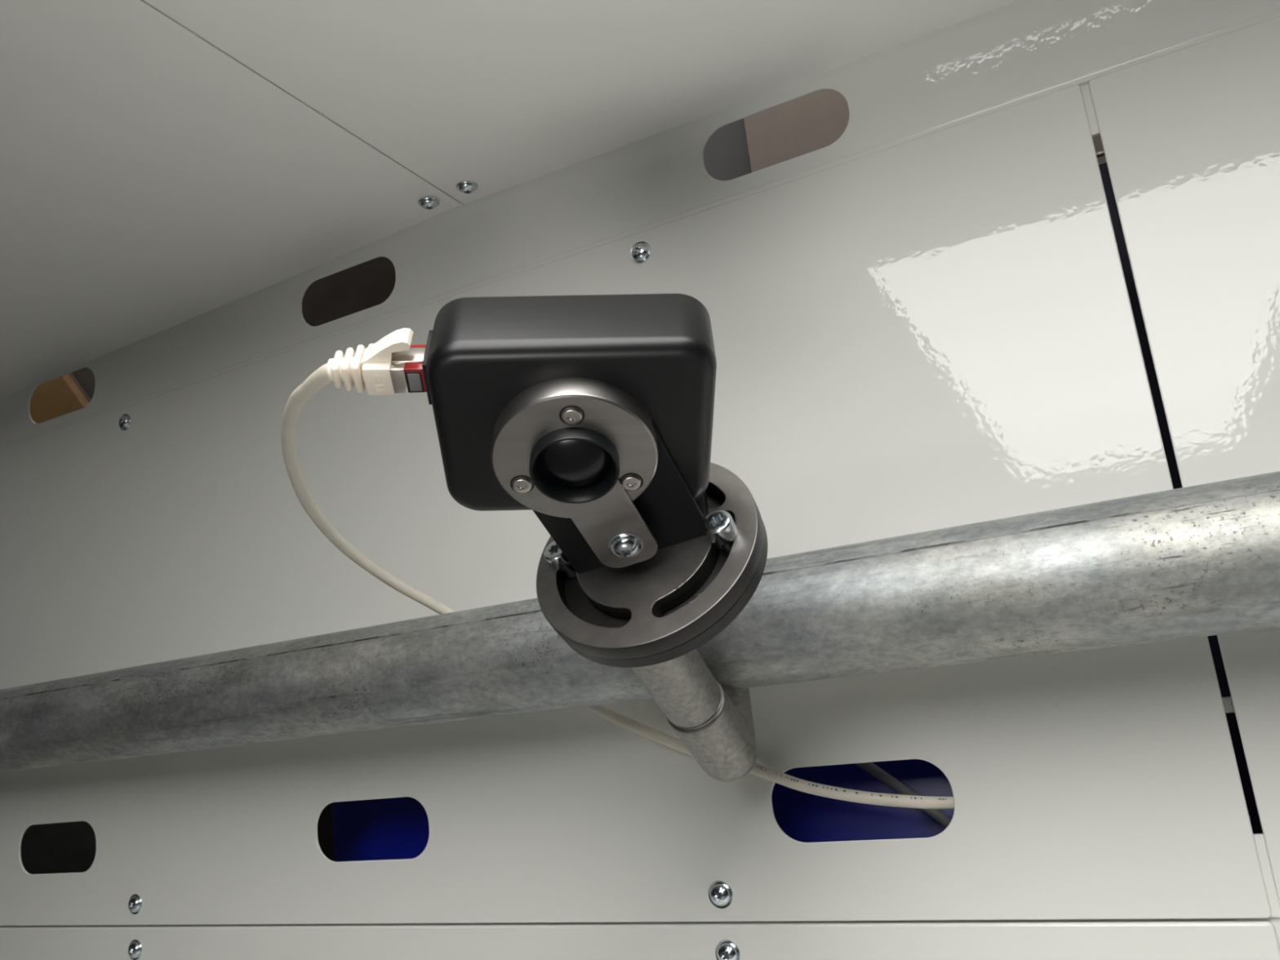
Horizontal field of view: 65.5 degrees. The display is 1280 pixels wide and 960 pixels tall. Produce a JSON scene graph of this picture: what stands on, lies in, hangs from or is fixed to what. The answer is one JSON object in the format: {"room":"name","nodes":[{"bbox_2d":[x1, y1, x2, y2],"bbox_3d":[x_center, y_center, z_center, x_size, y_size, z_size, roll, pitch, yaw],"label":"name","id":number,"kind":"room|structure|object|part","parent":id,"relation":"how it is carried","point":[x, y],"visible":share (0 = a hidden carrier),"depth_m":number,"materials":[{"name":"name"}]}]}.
{"room":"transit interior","nodes":[
{"label":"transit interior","id":0,"kind":"room"},
{"bbox_2d":[0,0,1020,399],"bbox_3d":[-0.108,-0.172,0.420,1.721,0.039,0.239,-12,-14,25],"label":"ceiling","id":1,"kind":"structure","parent":0,"point":[165,164],"depth_m":0.45,"materials":[{"name":"metal"}]},
{"bbox_3d":[-0.506,-0.076,0.610,0.815,0.022,0.236,-12,-14,25],"label":"panel","id":2,"kind":"part","parent":1,"relation":"part of","materials":[{"name":"white metal"}]},
{"bbox_3d":[0.258,-0.246,0.253,0.903,0.013,0.214,-12,-14,25],"label":"panel","id":3,"kind":"part","parent":1,"relation":"part of","materials":[{"name":"white metal"}]},
{"bbox_2d":[0,16,1279,959],"bbox_3d":[-0.006,0.237,0.444,1.720,0.732,0.013,-12,-14,25],"label":"wall","id":4,"kind":"structure","parent":0,"point":[936,331],"depth_m":0.44,"materials":[{"name":"metal"}]},
{"bbox_2d":[0,471,1279,772],"bbox_3d":[-0.047,0.076,0.433,1.680,0.048,0.048,-12,-14,25],"label":"pipe","id":5,"kind":"object","parent":4,"relation":"attached to","point":[1202,560],"visible":0.86,"depth_m":0.36,"materials":[{"name":"metal"}]},
{"bbox_2d":[532,420,768,782],"bbox_3d":[0.007,0.051,0.332,0.073,0.110,0.157,-7,-12,1],"label":"mount","id":6,"kind":"object","parent":5,"relation":"attached to","point":[640,584],"visible":0.94,"depth_m":0.29,"materials":[{"name":"metal"}]},
{"bbox_2d":[422,293,716,518],"bbox_3d":[-0.018,-0.019,0.281,0.079,0.059,0.061,-6,-12,-2],"label":"camera","id":7,"kind":"object","parent":6,"relation":"attached to","point":[538,403],"visible":1,"depth_m":0.26,"materials":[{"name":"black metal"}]},
{"bbox_2d":[422,329,432,404],"bbox_3d":[-0.056,-0.030,0.269,0.002,0.016,0.013,-1,-47,-1],"label":"socket","id":8,"kind":"object","parent":7,"relation":"attached to","point":[427,365],"depth_m":0.26,"materials":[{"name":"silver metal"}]},
{"bbox_3d":[-0.017,-0.004,0.266,0.020,0.003,0.020,-1,-47,-1],"label":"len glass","id":9,"kind":"part","parent":7,"relation":"part of","materials":[{"name":"black glass"}]},
{"bbox_3d":[-0.008,0.006,0.287,0.044,0.002,0.048,-18,-49,14],"label":"bracket plate","id":10,"kind":"part","parent":6,"relation":"part of","materials":[{"name":"grey metal"}]},
{"bbox_2d":[608,533,643,557],"bbox_3d":[-0.004,0.019,0.288,0.010,0.001,0.010,-18,-49,14],"label":"screw","id":11,"kind":"object","parent":6,"relation":"in","point":[631,534],"depth_m":0.29,"materials":[{"name":"silver metal"}]},
{"bbox_3d":[0.006,0.059,0.342,0.022,0.022,0.081,-18,-49,14],"label":"rod","id":12,"kind":"part","parent":6,"relation":"part of","materials":[{"name":"metal"}]},
{"bbox_2d":[0,0,1279,448],"bbox_3d":[-0.052,-0.140,0.521,1.720,0.053,0.014,-12,-14,25],"label":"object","id":13,"kind":"structure","parent":4,"relation":"attached to","point":[1021,51],"depth_m":0.49,"materials":[{"name":"white metal"}]},
{"bbox_3d":[-0.255,0.455,0.536,1.118,0.403,0.003,-12,-14,25],"label":"panel","id":14,"kind":"part","parent":4,"relation":"part of","materials":[{"name":"white metal"}]},
{"bbox_2d":[855,762,951,828],"bbox_3d":[0.112,0.136,0.444,0.108,0.094,0.011,-12,-14,25],"label":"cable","id":15,"kind":"object","parent":4,"relation":"attached to","point":[896,785],"visible":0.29,"depth_m":0.44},
{"bbox_3d":[0.467,-0.065,0.248,0.599,0.324,0.002,-12,-14,25],"label":"panel","id":16,"kind":"part","parent":4,"relation":"part of","materials":[{"name":"white metal"}]},
{"bbox_3d":[-0.260,0.413,-0.730,4.400,0.020,4.600,-12,-14,25],"label":"floor","id":17,"kind":"structure","parent":0,"visible":0},
{"bbox_2d":[21,821,96,874],"bbox_3d":[-0.439,0.474,0.754,0.400,0.540,0.026,-12,-14,25],"label":"sheet","id":18,"kind":"object","parent":17,"relation":"on","point":[67,846],"visible":0.02,"depth_m":0.78,"materials":[{"name":"black"}]},
{"bbox_2d":[71,367,94,399],"bbox_3d":[-0.745,0.254,1.301,0.320,1.270,0.026,-12,-14,25],"label":"post","id":19,"kind":"object","parent":17,"relation":"on","point":[85,376],"visible":0.02,"depth_m":1.35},
{"bbox_2d":[30,373,90,423],"bbox_3d":[-0.868,0.037,1.363,0.563,0.563,0.021,-12,-14,25],"label":"board","id":20,"kind":"object","parent":19,"relation":"attached to","point":[63,395],"visible":0.12,"depth_m":1.33,"materials":[{"name":"brown wood"}]},
{"bbox_2d":[302,257,395,861],"bbox_3d":[-0.243,0.222,0.782,0.260,1.000,0.018,-12,-14,25],"label":"board","id":21,"kind":"object","parent":17,"relation":"on","point":[368,284],"visible":0.02,"depth_m":0.83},
{"bbox_2d":[332,759,954,862],"bbox_3d":[0.071,0.383,0.511,0.468,0.502,0.137,-12,-14,25],"label":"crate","id":22,"kind":"object","parent":17,"relation":"on","point":[395,828],"visible":0.02,"depth_m":0.47,"materials":[{"name":"blue plastic"}]},
{"bbox_2d":[703,118,751,180],"bbox_3d":[0.070,0.091,1.095,0.400,1.320,0.016,-12,-14,25],"label":"sheet","id":23,"kind":"object","parent":17,"relation":"on","point":[726,153],"visible":0.02,"depth_m":1.15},
{"bbox_2d":[743,88,1106,172],"bbox_3d":[0.429,0.025,0.865,0.585,1.270,0.018,-12,-14,25],"label":"board","id":24,"kind":"object","parent":17,"relation":"on","point":[812,122],"visible":0.02,"depth_m":1.05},
{"bbox_2d":[1098,162,1262,833],"bbox_3d":[0.457,0.172,0.496,0.520,0.820,0.016,-12,-14,25],"label":"sheet","id":25,"kind":"object","parent":17,"relation":"on","point":[1251,802],"visible":0.02,"depth_m":0.59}
]}

